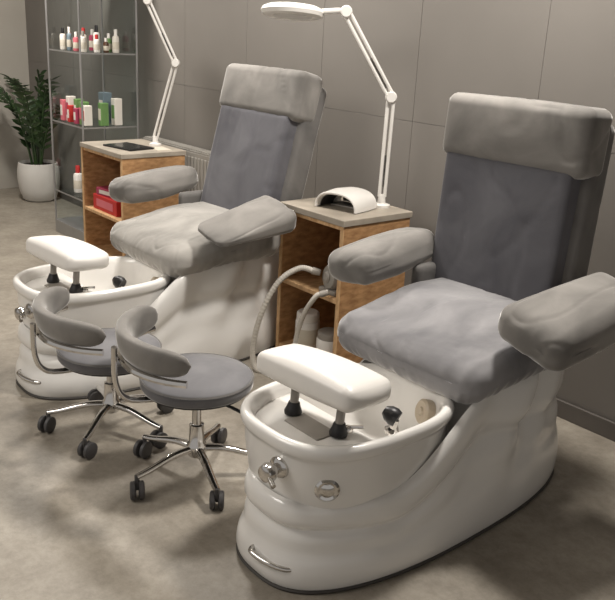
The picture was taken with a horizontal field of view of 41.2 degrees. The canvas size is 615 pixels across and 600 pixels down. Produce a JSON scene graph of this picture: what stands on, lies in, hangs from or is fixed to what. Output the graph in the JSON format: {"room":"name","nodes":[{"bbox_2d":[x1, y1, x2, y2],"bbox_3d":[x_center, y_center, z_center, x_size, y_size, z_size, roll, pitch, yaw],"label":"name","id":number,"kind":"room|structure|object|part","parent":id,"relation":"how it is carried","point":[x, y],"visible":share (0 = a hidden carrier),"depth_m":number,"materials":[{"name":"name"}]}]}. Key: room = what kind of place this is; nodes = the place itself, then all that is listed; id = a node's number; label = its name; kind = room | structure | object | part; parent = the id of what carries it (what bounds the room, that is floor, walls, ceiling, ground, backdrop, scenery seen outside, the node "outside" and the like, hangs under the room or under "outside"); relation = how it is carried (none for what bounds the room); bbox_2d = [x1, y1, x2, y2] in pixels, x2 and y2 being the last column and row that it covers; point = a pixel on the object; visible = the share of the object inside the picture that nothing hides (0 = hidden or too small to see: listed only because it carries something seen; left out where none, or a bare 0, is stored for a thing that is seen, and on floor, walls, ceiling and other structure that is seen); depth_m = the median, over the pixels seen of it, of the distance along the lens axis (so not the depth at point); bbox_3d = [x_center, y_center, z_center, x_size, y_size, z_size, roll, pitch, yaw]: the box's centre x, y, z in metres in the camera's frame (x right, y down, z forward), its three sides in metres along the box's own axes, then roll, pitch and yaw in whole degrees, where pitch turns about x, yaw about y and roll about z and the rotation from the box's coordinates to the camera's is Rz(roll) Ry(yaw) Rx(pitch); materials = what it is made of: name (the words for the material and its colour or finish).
{"room":"salon","nodes":[
{"label":"salon","id":0,"kind":"room"},
{"bbox_2d":[0,0,32,188],"bbox_3d":[-5.328,-1.877,5.444,7.200,2.800,0.100,-12,24,-38],"label":"wall","id":1,"kind":"structure","parent":0,"point":[13,33],"depth_m":7.60,"materials":[{"name":"paint"}]},
{"bbox_2d":[0,187,614,599],"bbox_3d":[-2.015,0.954,2.051,7.400,0.100,10.800,-12,24,-38],"label":"floor","id":2,"kind":"structure","parent":0,"point":[71,528],"depth_m":2.80,"materials":[{"name":"concrete"}]},
{"bbox_2d":[0,69,60,201],"bbox_3d":[-2.504,-1.441,7.193,0.608,1.146,1.065,-12,24,-38],"label":"potted plant","id":3,"kind":"object","parent":2,"relation":"on","point":[35,175],"visible":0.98,"depth_m":7.18,"materials":[{"name":"green plant"}]},
{"bbox_3d":[-2.566,-1.470,7.197,0.267,0.596,0.189,-3,19,-17],"label":"leafy stem","id":4,"kind":"part","parent":3,"relation":"part of","materials":[{"name":"green plant"}]},
{"bbox_3d":[-2.600,-1.535,7.106,0.386,0.772,0.222,-12,24,-38],"label":"leafy stem","id":5,"kind":"part","parent":3,"relation":"part of","materials":[{"name":"green plant"}]},
{"bbox_3d":[-2.623,-1.542,7.310,0.312,0.655,0.340,-12,24,-38],"label":"leafy stem","id":6,"kind":"part","parent":3,"relation":"part of","materials":[{"name":"green plant"}]},
{"bbox_3d":[-2.581,-1.625,7.445,0.176,0.732,0.503,-12,24,-38],"label":"leafy stem","id":7,"kind":"part","parent":3,"relation":"part of","materials":[{"name":"green plant"}]},
{"bbox_3d":[-2.427,-1.502,6.955,0.359,0.822,0.349,-12,24,-38],"label":"leafy stem","id":8,"kind":"part","parent":3,"relation":"part of","materials":[{"name":"green plant"}]},
{"bbox_3d":[-2.361,-1.451,6.912,0.344,0.760,0.465,-12,24,-38],"label":"leafy stem","id":9,"kind":"part","parent":3,"relation":"part of","materials":[{"name":"green plant"}]},
{"bbox_3d":[-2.475,-1.471,7.384,0.182,0.487,0.223,-8,21,-29],"label":"leafy stem","id":10,"kind":"part","parent":3,"relation":"part of","materials":[{"name":"green plant"}]},
{"bbox_3d":[-2.413,-1.502,7.310,0.187,0.597,0.108,0,19,-8],"label":"leafy stem","id":11,"kind":"part","parent":3,"relation":"part of","materials":[{"name":"green plant"}]},
{"bbox_3d":[-2.418,-1.073,7.378,0.370,0.340,0.370,-12,24,-38],"label":"pot","id":12,"kind":"part","parent":3,"relation":"part of","materials":[{"name":"white ceramic"}]},
{"bbox_3d":[-2.342,-1.595,7.204,0.078,0.848,0.177,7,19,11],"label":"leafy stem","id":13,"kind":"part","parent":3,"relation":"part of","materials":[{"name":"green plant"}]},
{"bbox_3d":[-2.302,-1.505,7.189,0.176,0.691,0.198,13,21,28],"label":"leafy stem","id":14,"kind":"part","parent":3,"relation":"part of","materials":[{"name":"green plant"}]},
{"bbox_3d":[-2.236,-1.518,7.033,0.178,0.822,0.384,-12,24,-38],"label":"leafy stem","id":15,"kind":"part","parent":3,"relation":"part of","materials":[{"name":"green plant"}]},
{"bbox_3d":[-2.199,-1.402,7.057,0.471,0.592,0.188,19,24,40],"label":"leafy stem","id":16,"kind":"part","parent":3,"relation":"part of","materials":[{"name":"green plant"}]},
{"bbox_2d":[45,0,138,240],"bbox_3d":[-1.568,-1.422,6.007,0.440,1.950,0.550,-12,24,-38],"label":"display shelf","id":17,"kind":"object","parent":2,"relation":"on","point":[73,227],"visible":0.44,"depth_m":6.02,"materials":[{"name":"metal"}]},
{"bbox_3d":[-1.902,-1.489,6.060,0.012,1.850,0.012,-12,24,-38],"label":"post","id":18,"kind":"part","parent":17,"relation":"part of","materials":[{"name":"metal"}]},
{"bbox_2d":[60,28,65,49],"bbox_3d":[-1.770,-1.890,5.923,0.044,0.150,0.045,-12,24,-38],"label":"bottle","id":19,"kind":"object","parent":17,"relation":"on","point":[62,35],"visible":1,"depth_m":5.91,"materials":[{"name":"white plastic"}]},
{"bbox_2d":[60,99,66,119],"bbox_3d":[-1.801,-1.414,6.089,0.062,0.150,0.045,-12,24,-38],"label":"carton","id":20,"kind":"object","parent":17,"relation":"on","point":[62,101],"visible":0.67,"depth_m":6.06,"materials":[{"name":"pink cardboard"}]},
{"bbox_2d":[67,27,71,49],"bbox_3d":[-1.700,-1.865,5.842,0.036,0.160,0.036,-12,24,-38],"label":"bottle","id":21,"kind":"object","parent":17,"relation":"on","point":[69,36],"visible":1,"depth_m":5.83,"materials":[{"name":"white plastic"}]},
{"bbox_2d":[67,105,73,121],"bbox_3d":[-1.729,-1.368,6.011,0.062,0.120,0.040,-12,24,-38],"label":"carton","id":22,"kind":"object","parent":17,"relation":"on","point":[70,116],"visible":0.67,"depth_m":5.99,"materials":[{"name":"red cardboard"}]},
{"bbox_2d":[66,96,75,113],"bbox_3d":[-1.747,-1.415,6.053,0.062,0.180,0.045,-12,24,-38],"label":"carton","id":23,"kind":"object","parent":17,"relation":"on","point":[69,99],"visible":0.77,"depth_m":6.02,"materials":[{"name":"white cardboard"}]},
{"bbox_2d":[73,32,78,50],"bbox_3d":[-1.630,-1.820,5.767,0.040,0.130,0.041,-12,24,-38],"label":"bottle","id":24,"kind":"object","parent":17,"relation":"on","point":[75,38],"visible":0.98,"depth_m":5.75,"materials":[{"name":"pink plastic"}]},
{"bbox_2d":[73,108,79,123],"bbox_3d":[-1.659,-1.333,5.933,0.062,0.110,0.040,-12,24,-38],"label":"carton","id":25,"kind":"object","parent":17,"relation":"on","point":[75,110],"visible":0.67,"depth_m":5.91,"materials":[{"name":"pink cardboard"}]},
{"bbox_2d":[73,165,81,192],"bbox_3d":[-1.732,-0.915,6.186,0.070,0.200,0.071,-12,24,-38],"label":"bottle","id":26,"kind":"object","parent":17,"relation":"on","point":[77,177],"visible":0.9,"depth_m":6.16,"materials":[{"name":"white plastic"}]},
{"bbox_2d":[74,99,83,107],"bbox_3d":[-1.670,-1.382,5.981,0.062,0.170,0.045,-12,24,-38],"label":"carton","id":27,"kind":"object","parent":17,"relation":"on","point":[76,101],"visible":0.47,"depth_m":5.94,"materials":[{"name":"green cardboard"}]},
{"bbox_3d":[-1.561,-1.342,5.671,0.012,1.850,0.012,-12,24,-38],"label":"post","id":28,"kind":"part","parent":17,"relation":"part of","materials":[{"name":"metal"}]},
{"bbox_2d":[81,31,86,51],"bbox_3d":[-1.557,-1.794,5.682,0.044,0.140,0.045,-12,24,-38],"label":"bottle","id":29,"kind":"object","parent":17,"relation":"on","point":[83,38],"visible":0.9,"depth_m":5.67,"materials":[{"name":"grey plastic"}]},
{"bbox_2d":[79,101,88,124],"bbox_3d":[-1.608,-1.345,5.897,0.062,0.160,0.045,-12,24,-38],"label":"carton","id":30,"kind":"object","parent":17,"relation":"on","point":[84,102],"visible":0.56,"depth_m":5.88,"materials":[{"name":"green cardboard"}]},
{"bbox_2d":[83,105,92,125],"bbox_3d":[-1.575,-1.317,5.847,0.062,0.140,0.050,-12,24,-38],"label":"carton","id":31,"kind":"object","parent":17,"relation":"on","point":[87,109],"visible":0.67,"depth_m":5.83,"materials":[{"name":"white cardboard"}]},
{"bbox_2d":[89,29,93,50],"bbox_3d":[-1.582,-1.914,6.023,0.048,0.150,0.049,-12,24,-38],"label":"bottle","id":32,"kind":"object","parent":17,"relation":"on","point":[91,30],"visible":0.73,"depth_m":6.00,"materials":[{"name":"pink plastic"}]},
{"bbox_2d":[93,34,99,52],"bbox_3d":[-1.472,-1.792,5.723,0.044,0.120,0.045,-12,24,-38],"label":"bottle","id":33,"kind":"object","parent":17,"relation":"on","point":[96,41],"visible":1,"depth_m":5.71,"materials":[{"name":"white plastic"}]},
{"bbox_2d":[93,25,99,49],"bbox_3d":[-1.527,-1.895,5.926,0.048,0.180,0.049,-12,24,-38],"label":"bottle","id":34,"kind":"object","parent":17,"relation":"on","point":[95,26],"visible":0.61,"depth_m":5.90,"materials":[{"name":"white plastic"}]},
{"bbox_3d":[-1.572,-1.560,6.324,0.012,1.850,0.012,-12,24,-38],"label":"post","id":35,"kind":"part","parent":17,"relation":"part of","materials":[{"name":"metal"}]},
{"bbox_2d":[98,103,108,125],"bbox_3d":[-1.467,-1.335,5.886,0.062,0.160,0.050,-12,24,-38],"label":"carton","id":36,"kind":"object","parent":17,"relation":"on","point":[103,108],"visible":1,"depth_m":5.87,"materials":[{"name":"cardboard"}]},
{"bbox_2d":[98,92,111,122],"bbox_3d":[-1.492,-1.419,6.041,0.072,0.220,0.080,-12,24,-38],"label":"carton","id":37,"kind":"object","parent":17,"relation":"on","point":[103,97],"visible":0.44,"depth_m":6.00,"materials":[{"name":"cardboard"}]},
{"bbox_2d":[103,38,108,52],"bbox_3d":[-1.419,-1.794,5.769,0.040,0.100,0.041,-12,24,-38],"label":"bottle","id":38,"kind":"object","parent":17,"relation":"on","point":[105,44],"visible":1,"depth_m":5.76,"materials":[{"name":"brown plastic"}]},
{"bbox_2d":[107,33,111,51],"bbox_3d":[-1.428,-1.847,5.879,0.044,0.130,0.045,-12,24,-38],"label":"bottle","id":39,"kind":"object","parent":17,"relation":"on","point":[109,40],"visible":0.67,"depth_m":5.86,"materials":[{"name":"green plastic"}]},
{"bbox_2d":[112,29,118,52],"bbox_3d":[-1.362,-1.839,5.816,0.048,0.160,0.049,-12,24,-38],"label":"bottle","id":40,"kind":"object","parent":17,"relation":"on","point":[115,39],"visible":0.99,"depth_m":5.80,"materials":[{"name":"white plastic"}]},
{"bbox_2d":[111,98,122,124],"bbox_3d":[-1.388,-1.370,5.957,0.062,0.190,0.060,-12,24,-38],"label":"carton","id":41,"kind":"object","parent":17,"relation":"on","point":[116,103],"visible":1,"depth_m":5.93,"materials":[{"name":"white cardboard"}]},
{"bbox_3d":[-1.231,-1.412,5.935,0.012,1.850,0.012,-12,24,-38],"label":"post","id":42,"kind":"part","parent":17,"relation":"part of","materials":[{"name":"metal"}]},
{"bbox_2d":[30,286,173,458],"bbox_3d":[-0.802,0.268,3.245,0.548,0.566,0.532,5,18,6],"label":"stool","id":43,"kind":"object","parent":2,"relation":"on","point":[83,348],"visible":0.82,"depth_m":3.11,"materials":[{"name":"grey leather"}]},
{"bbox_3d":[-0.935,0.064,3.107,0.196,0.106,0.533,-8,21,-29],"label":"backrest","id":44,"kind":"part","parent":43,"relation":"part of","materials":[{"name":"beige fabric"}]},
{"bbox_3d":[-0.941,0.119,3.124,0.184,0.026,0.557,-8,21,-29],"label":"rail","id":45,"kind":"part","parent":43,"relation":"part of","materials":[{"name":"silver metal"}]},
{"bbox_3d":[-0.931,0.433,3.307,0.233,0.059,0.036,0,19,-8],"label":"leg","id":46,"kind":"part","parent":43,"relation":"part of","materials":[{"name":"silver metal"}]},
{"bbox_3d":[-0.821,0.475,3.198,0.036,0.059,0.233,6,19,9],"label":"leg","id":47,"kind":"part","parent":43,"relation":"part of","materials":[{"name":"silver metal"}]},
{"bbox_3d":[-0.855,0.392,3.442,0.036,0.059,0.233,-6,20,-25],"label":"leg","id":48,"kind":"part","parent":43,"relation":"part of","materials":[{"name":"silver metal"}]},
{"bbox_3d":[-0.784,0.200,3.248,0.404,0.054,0.404,-12,24,-38],"label":"seat","id":49,"kind":"part","parent":43,"relation":"part of","materials":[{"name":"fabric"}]},
{"bbox_3d":[-0.697,0.409,3.417,0.233,0.059,0.036,-14,25,-42],"label":"leg","id":50,"kind":"part","parent":43,"relation":"part of","materials":[{"name":"silver metal"}]},
{"bbox_3d":[-0.676,0.460,3.266,0.233,0.059,0.036,12,21,26],"label":"leg","id":51,"kind":"part","parent":43,"relation":"part of","materials":[{"name":"silver metal"}]},
{"bbox_2d":[80,139,185,255],"bbox_3d":[-1.190,-0.653,5.593,0.472,0.790,0.602,-12,24,-38],"label":"base cabinet","id":52,"kind":"object","parent":2,"relation":"on","point":[100,164],"visible":0.54,"depth_m":5.55,"materials":[{"name":"brown wood"}]},
{"bbox_3d":[-1.174,-0.988,5.480,0.440,0.022,0.546,-12,24,-38],"label":"rail","id":53,"kind":"part","parent":52,"relation":"part of","materials":[{"name":"brown wood"}]},
{"bbox_3d":[-1.371,-0.716,5.803,0.456,0.760,0.022,-12,24,-38],"label":"panel","id":54,"kind":"part","parent":52,"relation":"part of","materials":[{"name":"brown wood"}]},
{"bbox_2d":[85,205,120,222],"bbox_3d":[-1.197,-0.604,5.605,0.448,0.022,0.546,-12,24,-38],"label":"shelf","id":55,"kind":"object","parent":52,"relation":"attached to","point":[88,208],"depth_m":5.49,"materials":[{"name":"brown wood"}]},
{"bbox_2d":[93,193,120,216],"bbox_3d":[-1.275,-0.655,5.551,0.222,0.100,0.340,-12,24,-38],"label":"carton","id":56,"kind":"object","parent":52,"relation":"on","point":[108,205],"visible":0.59,"depth_m":5.45,"materials":[{"name":"red cardboard"}]},
{"bbox_2d":[96,185,110,197],"bbox_3d":[-1.292,-0.730,5.536,0.240,0.050,0.162,18,24,39],"label":"carton","id":57,"kind":"object","parent":56,"relation":"on","point":[101,190],"visible":0.38,"depth_m":5.51,"materials":[{"name":"cardboard"}]},
{"bbox_2d":[95,244,121,255],"bbox_3d":[-1.211,-0.325,5.698,0.448,0.022,0.546,-12,24,-38],"label":"shelf","id":58,"kind":"object","parent":52,"relation":"attached to","point":[110,249],"depth_m":5.72,"materials":[{"name":"brown wood"}]},
{"bbox_2d":[103,142,153,150],"bbox_3d":[-1.180,-1.013,5.403,0.290,0.014,0.200,18,23,37],"label":"tablet","id":59,"kind":"object","parent":52,"relation":"on","point":[127,146],"visible":1,"depth_m":5.37,"materials":[{"name":"black glass"}]},
{"bbox_3d":[-1.010,-0.561,5.392,0.456,0.760,0.022,-12,24,-38],"label":"panel","id":60,"kind":"part","parent":52,"relation":"part of","materials":[{"name":"brown wood"}]},
{"bbox_2d":[143,0,179,145],"bbox_3d":[-1.130,-1.539,5.317,0.564,1.070,0.286,-5,20,-22],"label":"lamp","id":61,"kind":"object","parent":52,"relation":"on","point":[175,62],"visible":1,"depth_m":5.33,"materials":[{"name":"white plastic"}]},
{"bbox_3d":[-0.930,-1.709,5.227,0.210,0.389,0.028,-2,19,-16],"label":"arm","id":62,"kind":"part","parent":61,"relation":"part of","materials":[{"name":"white plastic"}]},
{"bbox_3d":[-0.943,-1.318,5.430,0.213,0.511,0.026,13,21,28],"label":"arm","id":63,"kind":"part","parent":61,"relation":"part of","materials":[{"name":"white plastic"}]},
{"bbox_2d":[153,147,170,150],"bbox_3d":[-0.974,-0.999,5.409,0.100,0.004,0.150,-9,22,-33],"label":"notebook","id":64,"kind":"object","parent":52,"relation":"on","point":[155,148],"visible":0.86,"depth_m":5.38,"materials":[{"name":"paper"}]},
{"bbox_2d":[13,63,326,399],"bbox_3d":[-0.721,-0.407,3.956,1.555,1.403,1.109,-12,24,-38],"label":"chair","id":65,"kind":"object","parent":2,"relation":"on","point":[207,263],"visible":0.91,"depth_m":3.94,"materials":[{"name":"grey leather"}]},
{"bbox_3d":[-1.211,0.053,3.502,0.067,0.067,0.078,19,24,40],"label":"water knob","id":66,"kind":"part","parent":65,"relation":"part of","materials":[{"name":"silver metal"}]},
{"bbox_3d":[-1.215,0.338,3.602,0.170,0.029,0.068,17,23,35],"label":"grab handle","id":67,"kind":"part","parent":65,"relation":"part of","materials":[{"name":"silver metal"}]},
{"bbox_3d":[-1.147,-0.155,3.699,0.028,0.110,0.028,19,19,40],"label":"post","id":68,"kind":"part","parent":65,"relation":"part of","materials":[{"name":"grey plastic"}]},
{"bbox_3d":[-1.101,-0.050,3.643,0.080,0.010,0.160,-12,24,-38],"label":"control panel","id":69,"kind":"part","parent":65,"relation":"part of","materials":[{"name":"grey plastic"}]},
{"bbox_3d":[-1.009,-0.107,3.577,0.028,0.110,0.028,19,19,40],"label":"post","id":70,"kind":"part","parent":65,"relation":"part of","materials":[{"name":"grey plastic"}]},
{"bbox_2d":[13,256,170,329],"bbox_3d":[-0.983,0.015,3.784,0.688,0.286,0.528,-12,24,-38],"label":"basin","id":71,"kind":"object","parent":65,"relation":"in","point":[99,297],"depth_m":3.67,"materials":[{"name":"white ceramic"}]},
{"bbox_3d":[-0.733,0.281,4.093,1.414,0.012,0.576,-12,24,-38],"label":"trim","id":72,"kind":"part","parent":65,"relation":"part of","materials":[{"name":"rubber"}]},
{"bbox_3d":[-0.818,-0.621,4.395,0.490,0.160,0.225,-18,20,-41],"label":"armrest","id":73,"kind":"part","parent":65,"relation":"part of","materials":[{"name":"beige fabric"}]},
{"bbox_2d":[110,202,280,277],"bbox_3d":[-0.565,-0.319,4.102,0.664,0.226,0.695,-12,24,-38],"label":"seat cushion","id":74,"kind":"object","parent":65,"relation":"on","point":[167,242],"depth_m":3.91,"materials":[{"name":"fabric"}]},
{"bbox_3d":[-0.280,-0.359,3.772,0.440,0.121,0.256,-20,41,-35],"label":"armrest","id":75,"kind":"part","parent":65,"relation":"part of","materials":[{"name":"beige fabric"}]},
{"bbox_2d":[200,105,297,209],"bbox_3d":[-0.299,-0.679,4.232,0.150,0.600,0.591,5,12,-42],"label":"cushion","id":76,"kind":"object","parent":65,"relation":"on","point":[254,149],"depth_m":4.12,"materials":[{"name":"fabric"}]},
{"bbox_2d":[111,305,253,509],"bbox_3d":[-0.425,0.363,2.953,0.535,0.606,0.568,-12,24,-38],"label":"stool","id":77,"kind":"object","parent":2,"relation":"on","point":[196,382],"visible":0.92,"depth_m":2.84,"materials":[{"name":"grey leather"}]},
{"bbox_3d":[-0.563,0.195,2.828,0.184,0.026,0.557,-4,20,-21],"label":"rail","id":78,"kind":"part","parent":77,"relation":"part of","materials":[{"name":"silver metal"}]},
{"bbox_3d":[-0.557,0.140,2.811,0.195,0.106,0.533,-4,20,-21],"label":"backrest","id":79,"kind":"part","parent":77,"relation":"part of","materials":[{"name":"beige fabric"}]},
{"bbox_3d":[-0.513,0.579,2.935,0.234,0.059,0.038,-12,24,-38],"label":"leg","id":80,"kind":"part","parent":77,"relation":"part of","materials":[{"name":"silver metal"}]},
{"bbox_3d":[-0.527,0.529,3.084,0.233,0.059,0.036,13,21,28],"label":"leg","id":81,"kind":"part","parent":77,"relation":"part of","materials":[{"name":"silver metal"}]},
{"bbox_3d":[-0.395,0.284,2.929,0.404,0.054,0.404,-12,24,-38],"label":"seat","id":82,"kind":"part","parent":77,"relation":"part of","materials":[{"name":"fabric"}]},
{"bbox_3d":[-0.355,0.598,2.902,0.036,0.059,0.233,-5,20,-23],"label":"leg","id":83,"kind":"part","parent":77,"relation":"part of","materials":[{"name":"silver metal"}]},
{"bbox_3d":[-0.380,0.515,3.147,0.036,0.059,0.233,7,19,11],"label":"leg","id":84,"kind":"part","parent":77,"relation":"part of","materials":[{"name":"silver metal"}]},
{"bbox_3d":[-0.273,0.558,3.034,0.233,0.059,0.036,1,19,-6],"label":"leg","id":85,"kind":"part","parent":77,"relation":"part of","materials":[{"name":"silver metal"}]},
{"bbox_3d":[-0.295,0.380,2.900,0.202,0.041,0.014,11,20,23],"label":"height lever","id":86,"kind":"part","parent":77,"relation":"part of","materials":[{"name":"black plastic"}]},
{"bbox_2d":[250,265,320,373],"bbox_3d":[-0.107,0.103,3.894,0.324,0.549,0.087,1,19,-6],"label":"flexible hose","id":87,"kind":"object","parent":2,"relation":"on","point":[315,271],"visible":0.84,"depth_m":3.86,"materials":[{"name":"grey plastic"}]},
{"bbox_2d":[275,197,412,362],"bbox_3d":[0.165,-0.077,4.074,0.442,0.790,0.472,-12,24,-38],"label":"base cabinet","id":88,"kind":"object","parent":2,"relation":"on","point":[320,230],"visible":0.47,"depth_m":4.00,"materials":[{"name":"brown wood"}]},
{"bbox_2d":[278,339,292,345],"bbox_3d":[0.143,0.251,4.179,0.418,0.022,0.416,-12,24,-38],"label":"shelf","id":89,"kind":"object","parent":88,"relation":"attached to","point":[281,342],"depth_m":4.20,"materials":[{"name":"brown wood"}]},
{"bbox_2d":[295,308,319,347],"bbox_3d":[0.000,0.146,4.137,0.126,0.190,0.126,-12,24,-38],"label":"canister","id":90,"kind":"object","parent":88,"relation":"on","point":[310,327],"visible":0.67,"depth_m":4.09,"materials":[{"name":"white plastic"}]},
{"bbox_3d":[0.003,0.078,4.115,0.117,0.048,0.117,-12,24,-38],"label":"lid","id":91,"kind":"part","parent":90,"relation":"part of","materials":[{"name":"white plastic"}]},
{"bbox_3d":[0.025,-0.122,4.237,0.426,0.760,0.022,-12,24,-38],"label":"panel","id":92,"kind":"part","parent":88,"relation":"part of","materials":[{"name":"brown wood"}]},
{"bbox_2d":[283,269,335,303],"bbox_3d":[0.160,-0.081,4.068,0.418,0.022,0.416,-12,24,-38],"label":"shelf","id":93,"kind":"object","parent":88,"relation":"attached to","point":[305,281],"depth_m":4.03,"materials":[{"name":"brown wood"}]},
{"bbox_3d":[0.181,-0.412,3.961,0.410,0.022,0.416,-12,24,-38],"label":"rail","id":94,"kind":"part","parent":88,"relation":"part of","materials":[{"name":"brown wood"}]},
{"bbox_2d":[316,327,333,352],"bbox_3d":[0.104,0.220,3.994,0.124,0.150,0.124,-12,24,-38],"label":"canister","id":95,"kind":"object","parent":88,"relation":"on","point":[324,340],"visible":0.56,"depth_m":3.94,"materials":[{"name":"white plastic"}]},
{"bbox_3d":[0.107,0.167,3.976,0.117,0.038,0.117,-12,24,-38],"label":"lid","id":96,"kind":"part","parent":95,"relation":"part of","materials":[{"name":"grey plastic"}]},
{"bbox_2d":[319,265,336,296],"bbox_3d":[0.137,-0.113,3.874,0.127,0.159,0.136,-12,24,-38],"label":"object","id":97,"kind":"object","parent":88,"relation":"on","point":[330,283],"visible":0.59,"depth_m":3.84,"materials":[{"name":"grey plastic"}]},
{"bbox_2d":[293,290,328,343],"bbox_3d":[0.000,0.161,3.860,0.178,0.454,0.071,10,20,21],"label":"flexible hose","id":98,"kind":"object","parent":97,"relation":"attached to","point":[323,293],"visible":0.6,"depth_m":3.83,"materials":[{"name":"grey plastic"}]},
{"bbox_2d":[261,2,396,208],"bbox_3d":[0.085,-0.888,3.800,0.643,0.912,0.285,7,19,11],"label":"lamp","id":99,"kind":"object","parent":88,"relation":"on","point":[294,11],"visible":0.99,"depth_m":3.73,"materials":[{"name":"white plastic"}]},
{"bbox_3d":[0.281,-1.117,3.737,0.271,0.387,0.026,0,19,-8],"label":"arm","id":100,"kind":"part","parent":99,"relation":"part of","materials":[{"name":"white plastic"}]},
{"bbox_3d":[0.375,-0.723,3.889,0.051,0.472,0.024,6,19,8],"label":"arm","id":101,"kind":"part","parent":99,"relation":"part of","materials":[{"name":"white plastic"}]},
{"bbox_2d":[314,187,376,213],"bbox_3d":[0.188,-0.487,3.911,0.244,0.092,0.200,16,22,34],"label":"lamp","id":102,"kind":"object","parent":88,"relation":"on","point":[362,200],"visible":1,"depth_m":3.88,"materials":[{"name":"white plastic"}]},
{"bbox_3d":[0.209,-0.456,3.955,0.175,0.008,0.090,16,22,34],"label":"plate","id":103,"kind":"part","parent":102,"relation":"part of","materials":[{"name":"grey plastic"}]},
{"bbox_3d":[0.303,-0.003,3.920,0.426,0.760,0.022,-12,24,-38],"label":"panel","id":104,"kind":"part","parent":88,"relation":"part of","materials":[{"name":"brown wood"}]},
{"bbox_2d":[236,92,614,594],"bbox_3d":[0.367,0.052,2.759,1.442,1.395,1.116,-12,24,-38],"label":"chair","id":105,"kind":"object","parent":2,"relation":"on","point":[375,469],"visible":1,"depth_m":2.69,"materials":[{"name":"white plastic"}]},
{"bbox_3d":[-0.105,0.776,2.459,0.170,0.029,0.068,17,23,35],"label":"grab handle","id":106,"kind":"part","parent":105,"relation":"part of","materials":[{"name":"silver metal"}]},
{"bbox_3d":[-0.106,0.511,2.324,0.016,0.030,0.057,-5,20,-23],"label":"lever","id":107,"kind":"part","parent":105,"relation":"part of","materials":[{"name":"silver metal"}]},
{"bbox_3d":[-0.101,0.491,2.359,0.067,0.067,0.078,19,24,40],"label":"water knob","id":108,"kind":"part","parent":105,"relation":"part of","materials":[{"name":"silver metal"}]},
{"bbox_3d":[-0.038,0.283,2.556,0.028,0.110,0.028,19,19,40],"label":"post","id":109,"kind":"part","parent":105,"relation":"part of","materials":[{"name":"grey plastic"}]},
{"bbox_3d":[0.009,0.388,2.500,0.080,0.010,0.160,-12,24,-38],"label":"control panel","id":110,"kind":"part","parent":105,"relation":"part of","materials":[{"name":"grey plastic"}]},
{"bbox_3d":[0.100,0.331,2.434,0.028,0.110,0.028,19,19,40],"label":"post","id":111,"kind":"part","parent":105,"relation":"part of","materials":[{"name":"grey plastic"}]},
{"bbox_2d":[240,363,453,508],"bbox_3d":[0.127,0.453,2.641,0.688,0.286,0.528,-12,24,-38],"label":"basin","id":112,"kind":"object","parent":105,"relation":"in","point":[397,452],"depth_m":2.47,"materials":[{"name":"white plastic"}]},
{"bbox_3d":[0.306,-0.177,3.236,0.491,0.159,0.225,-18,20,-41],"label":"armrest","id":113,"kind":"part","parent":105,"relation":"part of","materials":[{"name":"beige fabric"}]},
{"bbox_3d":[0.376,0.719,2.949,1.414,0.012,0.576,-12,24,-38],"label":"trim","id":114,"kind":"part","parent":105,"relation":"part of","materials":[{"name":"rubber"}]},
{"bbox_2d":[337,278,546,404],"bbox_3d":[0.544,0.118,2.959,0.665,0.228,0.695,-12,24,-38],"label":"seat cushion","id":115,"kind":"object","parent":105,"relation":"on","point":[439,338],"depth_m":2.78,"materials":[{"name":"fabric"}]},
{"bbox_2d":[431,152,580,300],"bbox_3d":[0.736,-0.232,3.104,0.150,0.601,0.568,-8,21,-39],"label":"cushion","id":116,"kind":"object","parent":105,"relation":"on","point":[507,226],"depth_m":3.00,"materials":[{"name":"fabric"}]},
{"bbox_3d":[0.856,0.060,2.608,0.490,0.169,0.273,-17,37,-30],"label":"armrest","id":117,"kind":"part","parent":105,"relation":"part of","materials":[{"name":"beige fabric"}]},
{"bbox_2d":[25,0,614,421],"bbox_3d":[0.799,-1.007,3.781,0.104,2.800,10.800,-12,24,-38],"label":"wall","id":118,"kind":"structure","parent":0,"point":[428,52],"depth_m":4.32,"materials":[{"name":"grey tile"}]},
{"bbox_2d":[143,136,210,191],"bbox_3d":[-0.860,-0.684,5.739,0.096,0.790,1.050,-12,24,-38],"label":"radiator","id":119,"kind":"object","parent":118,"relation":"attached to","point":[197,158],"visible":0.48,"depth_m":5.48,"materials":[{"name":"metal"}]},
{"bbox_2d":[143,136,210,155],"bbox_3d":[-0.837,-1.051,5.621,0.085,0.019,1.050,-12,24,-38],"label":"grille","id":120,"kind":"object","parent":119,"relation":"attached to","point":[190,150],"depth_m":5.58,"materials":[{"name":"metal"}]},
{"bbox_2d":[57,189,614,441],"bbox_3d":[0.746,0.320,4.098,0.014,0.080,10.500,-12,24,-38],"label":"baseboard","id":121,"kind":"structure","parent":118,"relation":"attached to","point":[597,424],"depth_m":3.58,"materials":[{"name":"paint"}]}
]}

